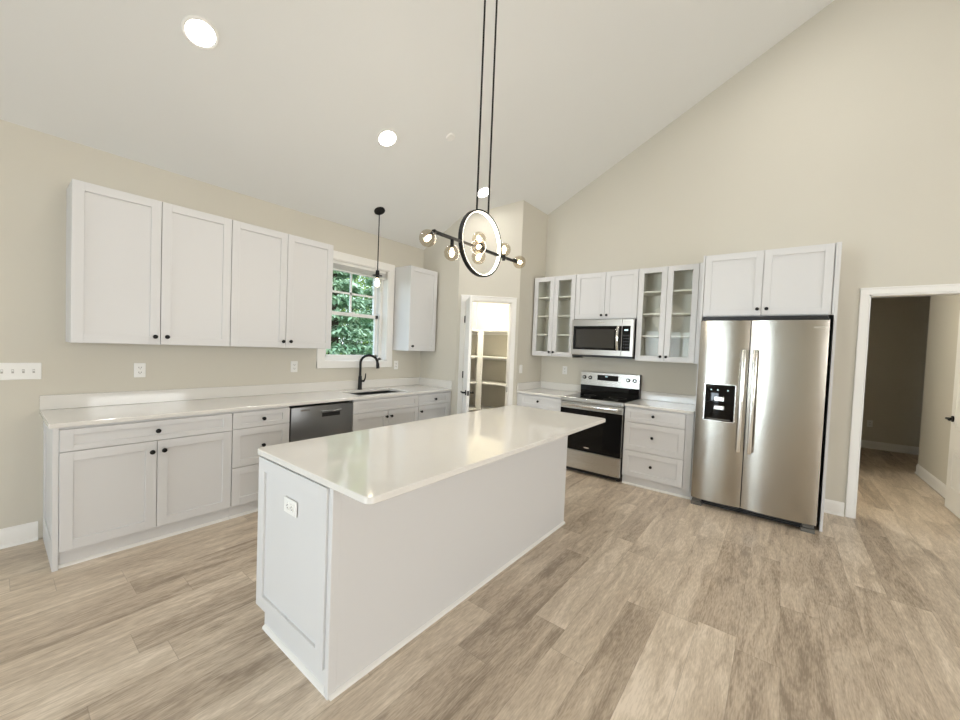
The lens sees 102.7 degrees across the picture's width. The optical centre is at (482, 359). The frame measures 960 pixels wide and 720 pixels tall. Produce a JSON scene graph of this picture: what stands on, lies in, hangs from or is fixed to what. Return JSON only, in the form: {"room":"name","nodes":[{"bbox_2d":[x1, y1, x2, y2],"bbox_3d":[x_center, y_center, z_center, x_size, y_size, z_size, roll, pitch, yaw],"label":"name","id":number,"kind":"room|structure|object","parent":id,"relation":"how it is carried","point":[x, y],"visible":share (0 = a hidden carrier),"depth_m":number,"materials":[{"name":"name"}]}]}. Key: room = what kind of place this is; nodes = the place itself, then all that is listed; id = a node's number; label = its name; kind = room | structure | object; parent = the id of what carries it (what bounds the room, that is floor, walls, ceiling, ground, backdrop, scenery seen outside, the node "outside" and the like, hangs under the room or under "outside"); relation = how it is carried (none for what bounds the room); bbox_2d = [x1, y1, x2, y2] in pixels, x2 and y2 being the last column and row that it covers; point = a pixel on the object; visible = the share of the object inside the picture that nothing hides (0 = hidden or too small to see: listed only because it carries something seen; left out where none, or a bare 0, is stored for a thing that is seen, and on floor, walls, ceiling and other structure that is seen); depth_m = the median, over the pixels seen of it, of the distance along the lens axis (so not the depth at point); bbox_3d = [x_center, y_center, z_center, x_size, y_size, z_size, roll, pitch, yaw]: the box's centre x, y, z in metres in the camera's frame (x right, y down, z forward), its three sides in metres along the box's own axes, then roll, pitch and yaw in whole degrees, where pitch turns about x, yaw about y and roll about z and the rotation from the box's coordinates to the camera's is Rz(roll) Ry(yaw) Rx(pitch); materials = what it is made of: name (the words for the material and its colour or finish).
{"room":"kitchen","nodes":[
{"label":"kitchen","id":0,"kind":"room"},
{"bbox_2d":[0,119,476,538],"bbox_3d":[-3.050,-0.188,2.830,0.160,2.900,9.557,4,2,38],"label":"wall","id":1,"kind":"structure","parent":0,"point":[37,168],"depth_m":2.75,"materials":[{"name":"beige paint"}]},
{"bbox_2d":[0,521,37,548],"bbox_3d":[-4.493,1.199,0.932,0.026,0.130,4.470,4,2,38],"label":"baseboard","id":2,"kind":"structure","parent":1,"relation":"attached to","point":[12,536],"depth_m":2.63,"materials":[{"name":"white paint"}]},
{"bbox_2d":[0,363,41,379],"bbox_3d":[-3.128,0.079,2.604,0.019,0.111,0.178,4,2,38],"label":"light switch","id":3,"kind":"object","parent":1,"relation":"attached to","point":[8,371],"visible":1,"depth_m":2.60,"materials":[{"name":"white plastic"}]},
{"bbox_2d":[134,363,145,377],"bbox_3d":[-2.758,0.084,3.090,0.009,0.116,0.072,4,2,38],"label":"power outlet","id":4,"kind":"object","parent":1,"relation":"attached to","point":[139,368],"visible":1,"depth_m":3.09,"materials":[{"name":"white plastic"}]},
{"bbox_2d":[65,179,231,345],"bbox_3d":[-2.555,-0.662,3.004,0.358,1.085,0.935,4,2,38],"label":"upper cabinet","id":5,"kind":"object","parent":1,"relation":"attached to","point":[140,270],"visible":1,"depth_m":2.84,"materials":[{"name":"white paint"}]},
{"bbox_2d":[39,377,451,409],"bbox_3d":[-1.750,0.317,3.894,0.639,0.102,3.565,4,2,38],"label":"backsplash","id":6,"kind":"structure","parent":1,"relation":"attached to","point":[63,401],"depth_m":3.45,"materials":[{"name":"white stone"}]},
{"bbox_2d":[230,220,333,348],"bbox_3d":[-1.979,-0.662,3.746,0.358,1.085,0.934,4,2,38],"label":"upper cabinet","id":7,"kind":"object","parent":1,"relation":"attached to","point":[281,283],"visible":0.97,"depth_m":3.61,"materials":[{"name":"white paint"}]},
{"bbox_2d":[291,361,297,371],"bbox_3d":[-1.998,0.074,4.069,0.009,0.116,0.072,4,2,38],"label":"power outlet","id":8,"kind":"object","parent":1,"relation":"attached to","point":[294,364],"visible":1,"depth_m":4.07,"materials":[{"name":"white plastic"}]},
{"bbox_2d":[316,250,394,367],"bbox_3d":[-1.575,-0.575,4.709,0.208,1.336,1.037,4,2,38],"label":"window","id":9,"kind":"structure","parent":1,"relation":"in","point":[383,295],"depth_m":4.98,"materials":[{"name":"white paint"}]},
{"bbox_2d":[333,260,385,279],"bbox_3d":[-1.526,-1.089,4.671,0.052,0.108,0.820,4,2,38],"label":"window blind","id":10,"kind":"object","parent":9,"relation":"attached to","point":[339,266],"visible":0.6,"depth_m":4.63,"materials":[{"name":"white fabric"}]},
{"bbox_2d":[394,361,397,368],"bbox_3d":[-1.163,0.071,5.145,0.009,0.116,0.072,4,2,38],"label":"power outlet","id":11,"kind":"object","parent":1,"relation":"attached to","point":[395,362],"visible":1,"depth_m":5.14,"materials":[{"name":"white plastic"}]},
{"bbox_2d":[392,265,437,350],"bbox_3d":[-0.893,-0.662,5.146,0.358,1.085,0.472,4,2,38],"label":"upper cabinet","id":12,"kind":"object","parent":1,"relation":"attached to","point":[415,288],"visible":1,"depth_m":5.01,"materials":[{"name":"white paint"}]},
{"bbox_2d":[0,0,833,249],"bbox_3d":[0.676,-2.752,-0.060,9.400,3.050,9.637,4,2,38],"label":"ceiling","id":13,"kind":"structure","parent":0,"point":[291,104],"depth_m":3.17,"materials":[{"name":"white paint"}]},
{"bbox_2d":[181,15,218,49],"bbox_3d":[-1.769,-2.046,2.407,0.177,0.092,0.196,4,2,38],"label":"recessed light","id":14,"kind":"object","parent":13,"relation":"in","point":[197,30],"visible":1,"depth_m":2.40,"materials":[{"name":"white paint"}]},
{"bbox_2d":[372,207,384,286],"bbox_3d":[-1.203,-1.272,4.421,0.121,0.956,0.124,4,2,38],"label":"pendant light","id":15,"kind":"object","parent":13,"relation":"hanging from","point":[379,211],"visible":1,"depth_m":4.41,"materials":[{"name":"black metal"}]},
{"bbox_2d":[373,270,381,277],"bbox_3d":[-1.215,-0.984,4.431,0.110,0.090,0.110,4,2,38],"label":"socket","id":16,"kind":"object","parent":15,"relation":"attached to","point":[377,274],"depth_m":4.41,"materials":[{"name":"black metal"}]},
{"bbox_2d":[377,129,397,146],"bbox_3d":[-0.882,-2.046,3.550,0.177,0.092,0.196,4,2,38],"label":"recessed light","id":17,"kind":"object","parent":13,"relation":"in","point":[386,137],"visible":1,"depth_m":3.54,"materials":[{"name":"white paint"}]},
{"bbox_2d":[446,133,454,140],"bbox_3d":[-0.316,-2.182,3.768,0.083,0.047,0.090,4,2,38],"label":"sprinkler cover","id":18,"kind":"object","parent":13,"relation":"attached to","point":[450,137],"visible":1,"depth_m":3.76,"materials":[{"name":"white paint"}]},
{"bbox_2d":[424,0,521,276],"bbox_3d":[0.022,-1.635,2.534,0.184,2.160,1.058,4,2,38],"label":"chandelier","id":19,"kind":"object","parent":13,"relation":"hanging from","point":[480,247],"visible":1,"depth_m":2.52,"materials":[{"name":"black metal"}]},
{"bbox_2d":[429,229,436,236],"bbox_3d":[-0.287,-0.730,2.213,0.023,0.050,0.050,4,2,38],"label":"socket","id":20,"kind":"object","parent":19,"relation":"attached to","point":[434,231],"depth_m":2.20,"materials":[{"name":"black metal"}]},
{"bbox_2d":[450,239,453,247],"bbox_3d":[-0.187,-0.709,2.345,0.024,0.046,0.023,4,2,38],"label":"socket","id":21,"kind":"object","parent":19,"relation":"attached to","point":[451,240],"depth_m":2.34,"materials":[{"name":"black metal"}]},
{"bbox_2d":[476,186,490,197],"bbox_3d":[0.009,-2.045,4.699,0.177,0.092,0.196,4,2,38],"label":"recessed light","id":22,"kind":"object","parent":13,"relation":"in","point":[483,192],"visible":0.7,"depth_m":4.69,"materials":[{"name":"white paint"}]},
{"bbox_2d":[0,447,959,719],"bbox_3d":[1.927,1.546,1.792,9.460,0.100,14.100,4,2,38],"label":"floor","id":23,"kind":"structure","parent":0,"point":[645,604],"depth_m":2.04,"materials":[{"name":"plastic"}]},
{"bbox_2d":[43,412,231,571],"bbox_3d":[-2.547,0.840,2.887,0.664,0.884,0.961,4,2,38],"label":"base cabinet","id":24,"kind":"object","parent":23,"relation":"on","point":[109,488],"visible":1,"depth_m":2.63,"materials":[{"name":"white paint"}]},
{"bbox_2d":[39,377,451,428],"bbox_3d":[-1.747,0.331,3.892,0.647,0.130,3.565,4,2,38],"label":"countertop","id":25,"kind":"structure","parent":24,"relation":"on","point":[63,410],"depth_m":3.25,"materials":[{"name":"white stone"}]},
{"bbox_2d":[358,354,379,389],"bbox_3d":[-1.381,0.146,4.655,0.251,0.426,0.058,2,2,-20],"label":"faucet","id":26,"kind":"object","parent":25,"relation":"on","point":[360,380],"visible":1,"depth_m":4.62,"materials":[{"name":"black metal"}]},
{"bbox_2d":[349,390,395,394],"bbox_3d":[-1.258,0.495,4.485,0.390,0.194,0.690,4,2,38],"label":"sink","id":27,"kind":"object","parent":25,"relation":"in","point":[387,391],"visible":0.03,"depth_m":4.69,"materials":[{"name":"silver metal"}]},
{"bbox_2d":[229,406,289,518],"bbox_3d":[-2.112,0.840,3.447,0.664,0.884,0.453,4,2,38],"label":"base cabinet","id":28,"kind":"object","parent":23,"relation":"on","point":[252,430],"visible":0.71,"depth_m":3.20,"materials":[{"name":"white paint"}]},
{"bbox_2d":[289,401,352,441],"bbox_3d":[-1.772,0.849,3.877,0.620,0.868,0.630,4,2,38],"label":"dishwasher","id":29,"kind":"object","parent":23,"relation":"on","point":[309,421],"visible":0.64,"depth_m":3.66,"materials":[{"name":"silver metal"}]},
{"bbox_2d":[289,401,349,406],"bbox_3d":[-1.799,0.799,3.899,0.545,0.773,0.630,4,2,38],"label":"control panel","id":30,"kind":"object","parent":29,"relation":"in","point":[339,401],"depth_m":3.71,"materials":[{"name":"plastic"}]},
{"bbox_2d":[350,394,418,431],"bbox_3d":[-1.302,0.841,4.492,0.664,0.884,0.903,4,2,38],"label":"base cabinet","id":31,"kind":"object","parent":23,"relation":"on","point":[371,413],"visible":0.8,"depth_m":4.26,"materials":[{"name":"white paint"}]},
{"bbox_2d":[256,436,567,700],"bbox_3d":[-0.232,0.941,2.636,0.729,0.884,2.183,4,2,38],"label":"base cabinet","id":32,"kind":"object","parent":23,"relation":"on","point":[343,584],"visible":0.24,"depth_m":1.87,"materials":[{"name":"white paint"}]},
{"bbox_2d":[284,496,296,517],"bbox_3d":[-0.887,0.678,1.769,0.116,0.072,0.009,4,2,38],"label":"power outlet","id":33,"kind":"object","parent":32,"relation":"attached to","point":[290,506],"visible":1,"depth_m":1.76,"materials":[{"name":"white plastic"}]},
{"bbox_2d":[258,405,605,504],"bbox_3d":[-0.054,0.490,2.619,0.955,0.029,2.393,4,2,38],"label":"countertop","id":34,"kind":"structure","parent":32,"relation":"on","point":[374,465],"depth_m":2.06,"materials":[{"name":"white stone"}]},
{"bbox_2d":[418,391,450,420],"bbox_3d":[-0.846,0.841,5.079,0.664,0.884,0.580,4,2,38],"label":"base cabinet","id":35,"kind":"object","parent":23,"relation":"on","point":[437,404],"visible":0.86,"depth_m":4.88,"materials":[{"name":"white paint"}]},
{"bbox_2d":[469,329,507,410],"bbox_3d":[-0.038,0.422,5.679,1.163,1.748,1.138,4,2,38],"label":"pantry shelving","id":36,"kind":"object","parent":23,"relation":"on","point":[477,406],"visible":0.27,"depth_m":5.98,"materials":[{"name":"white paint"}]},
{"bbox_2d":[517,393,560,411],"bbox_3d":[0.891,0.905,5.258,0.662,0.884,0.664,4,2,38],"label":"base cabinet","id":37,"kind":"object","parent":23,"relation":"on","point":[526,400],"visible":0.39,"depth_m":5.00,"materials":[{"name":"white paint"}]},
{"bbox_2d":[516,381,580,397],"bbox_3d":[0.917,0.397,5.250,0.665,0.130,0.647,4,2,38],"label":"countertop","id":38,"kind":"structure","parent":37,"relation":"on","point":[542,388],"depth_m":5.36,"materials":[{"name":"white stone"}]},
{"bbox_2d":[560,371,641,481],"bbox_3d":[1.444,0.777,4.780,0.770,1.214,0.712,4,2,38],"label":"range","id":39,"kind":"object","parent":23,"relation":"on","point":[597,450],"visible":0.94,"depth_m":4.57,"materials":[{"name":"silver metal"}]},
{"bbox_2d":[561,393,637,406],"bbox_3d":[1.447,0.492,4.763,0.766,0.049,0.588,4,2,38],"label":"cooktop","id":40,"kind":"object","parent":39,"relation":"in","point":[590,399],"depth_m":4.66,"materials":[{"name":"black glass"}]},
{"bbox_2d":[622,406,694,498],"bbox_3d":[2.039,0.979,4.367,0.693,0.884,0.664,4,2,38],"label":"base cabinet","id":41,"kind":"object","parent":23,"relation":"on","point":[657,444],"visible":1,"depth_m":4.12,"materials":[{"name":"white paint"}]},
{"bbox_2d":[624,391,695,413],"bbox_3d":[2.065,0.470,4.359,0.695,0.130,0.647,4,2,38],"label":"countertop","id":42,"kind":"structure","parent":41,"relation":"on","point":[680,403],"depth_m":4.47,"materials":[{"name":"white stone"}]},
{"bbox_2d":[691,315,829,533],"bbox_3d":[2.680,0.530,3.768,0.951,1.868,0.770,4,2,38],"label":"refrigerator","id":43,"kind":"object","parent":23,"relation":"on","point":[761,383],"visible":1,"depth_m":3.47,"materials":[{"name":"silver metal"}]},
{"bbox_2d":[690,242,841,531],"bbox_3d":[2.758,0.221,3.823,1.026,2.490,0.645,4,2,38],"label":"tall cabinet","id":44,"kind":"object","parent":23,"relation":"on","point":[802,280],"visible":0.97,"depth_m":3.50,"materials":[{"name":"white paint"}]},
{"bbox_2d":[419,200,547,414],"bbox_3d":[0.028,-0.436,5.373,1.776,3.488,0.545,2,2,-7],"label":"wall","id":45,"kind":"structure","parent":0,"point":[520,224],"depth_m":5.14,"materials":[{"name":"beige paint"}]},
{"bbox_2d":[460,295,473,412],"bbox_3d":[-0.206,0.273,4.774,0.159,2.065,0.616,2,2,-7],"label":"door","id":46,"kind":"structure","parent":45,"relation":"in","point":[468,317],"depth_m":4.53,"materials":[{"name":"white paint"}]},
{"bbox_2d":[457,295,516,413],"bbox_3d":[0.038,0.236,5.162,0.750,2.158,0.114,2,2,-7],"label":"trim","id":47,"kind":"structure","parent":45,"relation":"attached to","point":[512,302],"depth_m":5.12,"materials":[{"name":"white paint"}]},
{"bbox_2d":[517,381,580,391],"bbox_3d":[0.920,0.383,5.253,0.665,0.102,0.639,4,2,38],"label":"backsplash","id":48,"kind":"structure","parent":45,"relation":"attached to","point":[537,384],"depth_m":5.46,"materials":[{"name":"white stone"}]},
{"bbox_2d":[473,0,959,515],"bbox_3d":[3.514,-1.315,3.716,9.000,5.625,0.110,4,2,38],"label":"wall","id":49,"kind":"structure","parent":0,"point":[846,130],"depth_m":3.82,"materials":[{"name":"beige paint"}]},
{"bbox_2d":[532,274,582,357],"bbox_3d":[1.044,-0.589,5.334,0.620,1.091,0.358,4,2,38],"label":"upper cabinet","id":50,"kind":"object","parent":49,"relation":"attached to","point":[555,296],"visible":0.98,"depth_m":5.39,"materials":[{"name":"laminate"}]},
{"bbox_2d":[537,334,568,336],"bbox_3d":[1.054,-0.341,5.368,0.582,0.020,0.266,4,2,38],"label":"shelf","id":51,"kind":"object","parent":50,"relation":"attached to","point":[538,335],"depth_m":5.38,"materials":[{"name":"laminate"}]},
{"bbox_2d":[538,315,569,318],"bbox_3d":[1.065,-0.598,5.360,0.582,0.020,0.266,4,2,38],"label":"shelf","id":52,"kind":"object","parent":50,"relation":"attached to","point":[539,316],"depth_m":5.37,"materials":[{"name":"laminate"}]},
{"bbox_2d":[539,296,570,300],"bbox_3d":[1.075,-0.856,5.352,0.582,0.020,0.266,4,2,38],"label":"shelf","id":53,"kind":"object","parent":50,"relation":"attached to","point":[561,298],"depth_m":5.36,"materials":[{"name":"laminate"}]},
{"bbox_2d":[562,366,566,373],"bbox_3d":[1.166,0.148,5.462,0.072,0.116,0.009,4,2,38],"label":"power outlet","id":54,"kind":"object","parent":49,"relation":"attached to","point":[564,371],"visible":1,"depth_m":5.46,"materials":[{"name":"white plastic"}]},
{"bbox_2d":[575,269,638,319],"bbox_3d":[1.611,-0.801,4.895,0.783,0.589,0.358,4,2,38],"label":"upper cabinet","id":55,"kind":"object","parent":49,"relation":"attached to","point":[612,294],"visible":0.98,"depth_m":4.76,"materials":[{"name":"white paint"}]},
{"bbox_2d":[571,319,636,358],"bbox_3d":[1.561,-0.265,4.874,0.778,0.472,0.451,4,2,38],"label":"microwave","id":56,"kind":"object","parent":55,"relation":"attached to","point":[604,338],"visible":0.99,"depth_m":4.71,"materials":[{"name":"silver metal"}]},
{"bbox_2d":[641,391,695,404],"bbox_3d":[2.258,0.456,4.607,0.695,0.102,0.019,4,2,38],"label":"backsplash","id":57,"kind":"structure","parent":49,"relation":"attached to","point":[658,396],"depth_m":4.61,"materials":[{"name":"white stone"}]},
{"bbox_2d":[635,263,702,363],"bbox_3d":[2.189,-0.516,4.446,0.701,1.091,0.358,4,2,38],"label":"upper cabinet","id":58,"kind":"object","parent":49,"relation":"attached to","point":[669,297],"visible":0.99,"depth_m":4.50,"materials":[{"name":"laminate"}]},
{"bbox_2d":[642,335,688,337],"bbox_3d":[2.172,-0.270,4.501,0.592,0.020,0.266,4,2,38],"label":"shelf","id":59,"kind":"object","parent":58,"relation":"attached to","point":[643,336],"depth_m":4.45,"materials":[{"name":"laminate"}]},
{"bbox_2d":[643,312,690,316],"bbox_3d":[2.182,-0.526,4.493,0.592,0.020,0.266,4,2,38],"label":"shelf","id":60,"kind":"object","parent":58,"relation":"attached to","point":[674,314],"depth_m":4.48,"materials":[{"name":"laminate"}]},
{"bbox_2d":[644,289,691,295],"bbox_3d":[2.192,-0.784,4.485,0.592,0.020,0.266,4,2,38],"label":"shelf","id":61,"kind":"object","parent":58,"relation":"attached to","point":[681,292],"depth_m":4.48,"materials":[{"name":"laminate"}]},
{"bbox_2d":[824,499,844,516],"bbox_3d":[3.382,1.430,3.732,0.190,0.130,0.026,4,2,38],"label":"baseboard","id":62,"kind":"structure","parent":49,"relation":"attached to","point":[833,507],"depth_m":3.71,"materials":[{"name":"white paint"}]},
{"bbox_2d":[845,284,959,518],"bbox_3d":[3.918,0.438,3.389,0.969,2.175,0.134,4,2,38],"label":"trim","id":63,"kind":"structure","parent":49,"relation":"attached to","point":[866,294],"depth_m":3.60,"materials":[{"name":"white paint"}]},
{"bbox_2d":[877,296,929,297],"bbox_3d":[5.852,-1.100,4.746,5.950,0.120,4.423,4,2,38],"label":"ceiling","id":64,"kind":"structure","parent":0,"point":[906,296],"depth_m":6.33,"materials":[{"name":"white paint"}]},
{"bbox_2d":[861,295,959,484],"bbox_3d":[5.770,0.207,4.789,5.800,2.700,4.353,4,2,38],"label":"wall","id":65,"kind":"structure","parent":0,"point":[912,341],"depth_m":6.36,"materials":[{"name":"beige paint"}]},
{"bbox_2d":[867,420,872,426],"bbox_3d":[6.723,1.108,6.672,0.072,0.116,0.009,4,2,38],"label":"power outlet","id":66,"kind":"object","parent":65,"relation":"attached to","point":[869,422],"visible":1,"depth_m":6.67,"materials":[{"name":"white plastic"}]},
{"bbox_2d":[861,440,918,454],"bbox_3d":[7.638,1.533,5.951,3.940,0.130,0.026,4,2,38],"label":"baseboard","id":67,"kind":"structure","parent":65,"relation":"attached to","point":[906,449],"depth_m":6.51,"materials":[{"name":"white paint"}]},
{"bbox_2d":[914,464,945,497],"bbox_3d":[5.124,1.485,4.214,0.026,0.130,2.653,4,2,38],"label":"baseboard","id":68,"kind":"structure","parent":65,"relation":"attached to","point":[936,484],"depth_m":4.72,"materials":[{"name":"white paint"}]},
{"bbox_2d":[944,314,959,518],"bbox_3d":[4.612,0.510,3.615,0.159,2.050,0.932,4,2,37],"label":"door","id":69,"kind":"structure","parent":65,"relation":"in","point":[952,495],"depth_m":3.89,"materials":[{"name":"white paint"}]},
{"label":"outside","id":70,"kind":"structure","parent":0,"visible":0},
{"bbox_3d":[-26.879,0.290,21.167,59.830,0.100,80.000,4,2,38],"label":"ground","id":71,"kind":"structure","parent":70,"visible":0},
{"bbox_2d":[326,270,373,354],"bbox_3d":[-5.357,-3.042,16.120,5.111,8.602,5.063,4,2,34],"label":"leafy tree","id":72,"kind":"object","parent":71,"relation":"on","point":[362,278],"visible":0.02,"depth_m":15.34,"materials":[{"name":"green plant"}]},
{"bbox_2d":[339,275,371,352],"bbox_3d":[-6.442,-3.823,21.218,5.155,10.340,5.229,3,2,25],"label":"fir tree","id":73,"kind":"object","parent":71,"relation":"on","point":[358,275],"visible":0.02,"depth_m":20.64,"materials":[{"name":"green plant"}]},
{"bbox_2d":[347,277,373,354],"bbox_3d":[-2.970,-1.162,11.875,3.527,5.620,3.579,4,2,38],"label":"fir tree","id":74,"kind":"object","parent":71,"relation":"on","point":[369,291],"visible":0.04,"depth_m":11.34,"materials":[{"name":"green plant"}]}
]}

